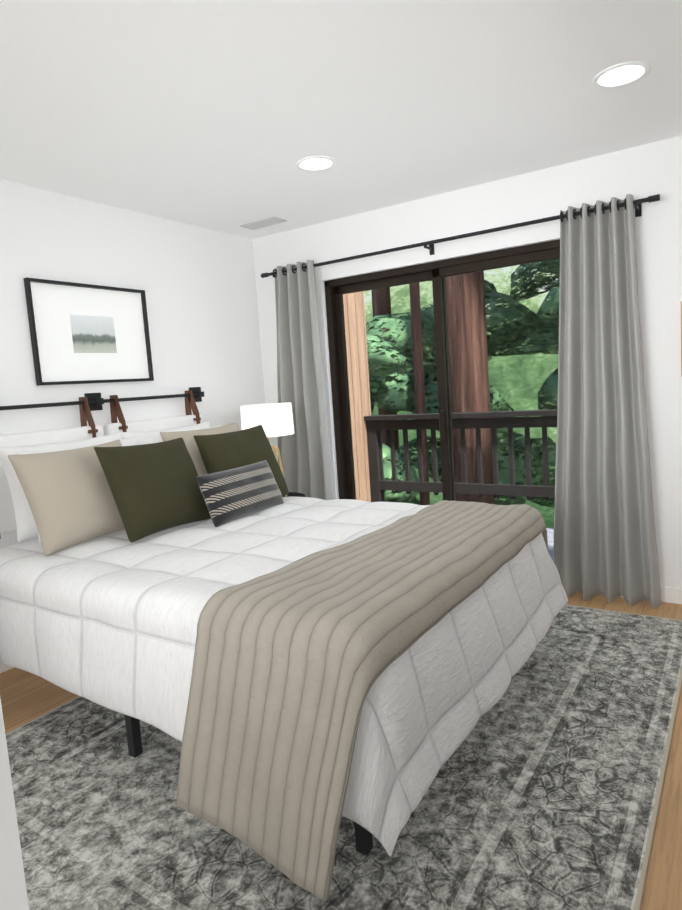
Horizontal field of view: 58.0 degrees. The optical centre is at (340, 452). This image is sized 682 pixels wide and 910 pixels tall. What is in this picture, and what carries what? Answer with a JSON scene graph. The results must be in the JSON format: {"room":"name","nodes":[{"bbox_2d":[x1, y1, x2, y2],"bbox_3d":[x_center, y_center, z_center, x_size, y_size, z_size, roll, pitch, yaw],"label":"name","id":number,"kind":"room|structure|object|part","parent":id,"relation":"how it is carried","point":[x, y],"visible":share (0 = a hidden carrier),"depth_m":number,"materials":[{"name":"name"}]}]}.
{"room":"bedroom","nodes":[
{"label":"bedroom","id":0,"kind":"room"},
{"bbox_2d":[0,697,28,909],"bbox_3d":[-0.291,0.135,-0.115,0.100,2.440,0.665,0,8,33],"label":"door frame","id":1,"kind":"structure","parent":0,"point":[13,893],"depth_m":0.13,"materials":[{"name":"paint"}]},
{"bbox_2d":[0,180,267,547],"bbox_3d":[-1.816,-0.116,3.030,0.150,2.440,4.600,0,8,33],"label":"wall","id":2,"kind":"structure","parent":0,"point":[197,284],"depth_m":3.80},
{"bbox_2d":[0,662,13,672],"bbox_3d":[-1.669,1.049,3.116,0.013,0.090,4.300,0,8,33],"label":"baseboard","id":3,"kind":"structure","parent":2,"relation":"attached to","point":[4,667],"depth_m":3.08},
{"bbox_2d":[23,277,153,385],"bbox_3d":[-1.399,-0.671,3.496,0.030,0.550,0.750,0,8,33],"label":"framed picture","id":4,"kind":"object","parent":2,"relation":"attached to","point":[80,333],"visible":0.94,"depth_m":3.46,"materials":[{"name":"white paper"}]},
{"bbox_2d":[69,314,116,353],"bbox_3d":[-1.405,-0.671,3.500,0.002,0.210,0.280,0,8,33],"label":"print","id":5,"kind":"object","parent":4,"relation":"attached to","point":[88,333],"depth_m":3.49},
{"bbox_2d":[0,387,203,538],"bbox_3d":[-1.341,-0.005,3.502,0.128,0.670,1.670,0,8,33],"label":"headboard","id":6,"kind":"object","parent":2,"relation":"attached to","point":[88,403],"visible":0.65,"depth_m":3.40,"materials":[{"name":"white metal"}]},
{"bbox_3d":[-1.545,0.130,3.187,0.065,0.480,0.750,0,8,33],"label":"panel","id":7,"kind":"part","parent":6,"relation":"part of","materials":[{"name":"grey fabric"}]},
{"bbox_3d":[-1.387,-0.287,3.488,0.063,0.100,1.670,0,8,33],"label":"rail","id":8,"kind":"part","parent":6,"relation":"part of","materials":[{"name":"black metal"}]},
{"bbox_3d":[-1.122,0.029,3.834,0.065,0.480,0.750,0,8,33],"label":"panel","id":9,"kind":"part","parent":6,"relation":"part of","materials":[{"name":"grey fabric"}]},
{"bbox_2d":[0,591,681,909],"bbox_3d":[-0.026,1.153,2.061,4.220,0.100,4.600,0,8,33],"label":"floor","id":10,"kind":"structure","parent":0,"point":[26,696],"depth_m":2.18,"materials":[{"name":"brown wood"}]},
{"bbox_2d":[0,421,567,900],"bbox_3d":[-0.357,0.474,2.767,2.260,1.133,2.038,0,8,33],"label":"bed","id":11,"kind":"object","parent":10,"relation":"on","point":[298,677],"visible":1,"depth_m":2.06,"materials":[{"name":"white fabric"}]},
{"bbox_2d":[176,500,550,900],"bbox_3d":[0.269,0.625,2.382,0.610,0.577,2.038,0,8,33],"label":"throw","id":12,"kind":"object","parent":11,"relation":"on","point":[303,670],"depth_m":1.72,"materials":[{"name":"fabric"}]},
{"bbox_2d":[282,492,304,496],"bbox_3d":[-0.449,0.598,4.291,0.424,0.560,0.476,0,8,33],"label":"nightstand","id":13,"kind":"object","parent":10,"relation":"on","point":[293,494],"visible":0.15,"depth_m":4.34,"materials":[{"name":"black paint"}]},
{"bbox_2d":[240,403,293,496],"bbox_3d":[-0.490,-0.003,4.223,0.356,0.650,0.356,-2,7,13],"label":"lamp","id":14,"kind":"object","parent":13,"relation":"on","point":[274,419],"visible":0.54,"depth_m":4.05,"materials":[{"name":"white fabric"}]},
{"bbox_3d":[-0.504,-0.221,4.199,0.356,0.210,0.356,-2,7,13],"label":"lamp shade","id":15,"kind":"part","parent":14,"relation":"part of","materials":[{"name":"white fabric"}]},
{"bbox_2d":[6,605,681,909],"bbox_3d":[0.041,1.040,2.529,2.280,0.012,2.880,0,8,33],"label":"rug","id":16,"kind":"object","parent":10,"relation":"on","point":[544,791],"visible":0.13,"depth_m":1.89,"materials":[{"name":"grey carpet"}]},
{"bbox_2d":[0,0,681,238],"bbox_3d":[-0.196,-1.365,1.777,4.220,0.100,4.600,0,8,33],"label":"ceiling","id":17,"kind":"structure","parent":0,"point":[224,116],"depth_m":2.43,"materials":[{"name":"paint"}]},
{"bbox_2d":[240,217,285,229],"bbox_3d":[-0.530,-1.561,4.193,0.300,0.009,0.130,0,8,33],"label":"ceiling vent","id":18,"kind":"object","parent":17,"relation":"in","point":[264,223],"visible":1,"depth_m":4.18,"materials":[{"name":"white metal"}]},
{"bbox_2d":[296,156,335,170],"bbox_3d":[-0.128,-1.467,3.126,0.204,0.006,0.204,0,8,33],"label":"recessed light","id":19,"kind":"object","parent":17,"relation":"in","point":[315,163],"visible":0.96,"depth_m":3.12,"materials":[{"name":"white plastic"}]},
{"bbox_2d":[593,61,649,88],"bbox_3d":[1.089,-1.466,2.392,0.204,0.006,0.204,0,8,33],"label":"recessed light","id":20,"kind":"object","parent":17,"relation":"in","point":[621,74],"visible":1,"depth_m":2.38,"materials":[{"name":"white plastic"}]},
{"bbox_2d":[252,136,681,587],"bbox_3d":[1.095,-0.395,3.766,3.920,2.440,0.150,0,8,33],"label":"wall","id":21,"kind":"structure","parent":0,"point":[645,170],"depth_m":3.45,"materials":[{"name":"paint"}]},
{"bbox_2d":[324,239,559,556],"bbox_3d":[0.689,-0.204,4.061,1.720,2.050,0.121,0,8,33],"label":"door","id":22,"kind":"structure","parent":21,"relation":"in","point":[435,272],"depth_m":4.06,"materials":[{"name":"clear glass"}]},
{"bbox_2d":[261,194,661,608],"bbox_3d":[0.563,-0.250,3.934,2.654,2.163,0.181,0,8,33],"label":"curtain","id":23,"kind":"object","parent":21,"relation":"attached to","point":[605,544],"visible":0.96,"depth_m":3.40,"materials":[{"name":"grey fabric"}]},
{"bbox_3d":[0.535,-1.273,3.833,2.600,0.071,0.114,0,8,33],"label":"rod","id":24,"kind":"part","parent":23,"relation":"part of","materials":[{"name":"black metal"}]},
{"bbox_2d":[620,586,681,603],"bbox_3d":[2.101,0.787,3.197,1.600,0.090,0.013,0,8,33],"label":"baseboard","id":25,"kind":"structure","parent":21,"relation":"attached to","point":[671,594],"depth_m":3.38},
{"bbox_2d":[681,301,681,376],"bbox_3d":[1.987,-0.586,3.045,0.530,0.385,0.028,0,8,33],"label":"picture","id":26,"kind":"object","parent":21,"relation":"attached to","point":[681,338],"visible":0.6,"depth_m":3.18,"materials":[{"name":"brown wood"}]},
{"bbox_3d":[4.770,5.594,13.053,40.000,0.100,14.000,0,8,33],"label":"ground","id":27,"kind":"structure","parent":0,"visible":0},
{"bbox_2d":[371,287,398,460],"bbox_3d":[1.133,-4.734,17.388,0.602,24.004,0.676,-6,7,-18],"label":"trunk","id":28,"kind":"object","parent":27,"relation":"on","point":[382,292],"depth_m":17.26,"materials":[{"name":"brown plant"}]},
{"bbox_2d":[409,282,429,504],"bbox_3d":[1.224,-3.988,10.702,0.196,24.001,0.344,3,9,45],"label":"trunk","id":29,"kind":"object","parent":27,"relation":"on","point":[415,310],"depth_m":10.92,"materials":[{"name":"brown plant"}]},
{"bbox_2d":[445,271,493,503],"bbox_3d":[2.238,-4.172,11.732,1.040,24.001,1.014,0,8,33],"label":"trunk","id":30,"kind":"object","parent":27,"relation":"on","point":[468,297],"depth_m":11.61,"materials":[{"name":"brown plant"}]},
{"bbox_2d":[366,259,559,507],"bbox_3d":[3.623,-2.406,11.648,14.563,11.526,11.470,0,8,33],"label":"foliage","id":31,"kind":"object","parent":30,"relation":"attached to","point":[429,338],"depth_m":13.40,"materials":[{"name":"green plant"}]},
{"label":"outside","id":32,"kind":"structure","parent":0,"visible":0},
{"bbox_2d":[343,291,557,559],"bbox_3d":[0.967,-0.679,4.758,4.220,4.000,1.428,0,8,33],"label":"balcony","id":33,"kind":"object","parent":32,"point":[361,424],"depth_m":5.77,"materials":[{"name":"brown wood"}]},
{"bbox_2d":[364,265,559,527],"bbox_3d":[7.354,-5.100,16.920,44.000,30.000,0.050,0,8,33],"label":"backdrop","id":34,"kind":"structure","parent":32,"point":[522,390],"depth_m":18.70,"materials":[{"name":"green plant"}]}
]}

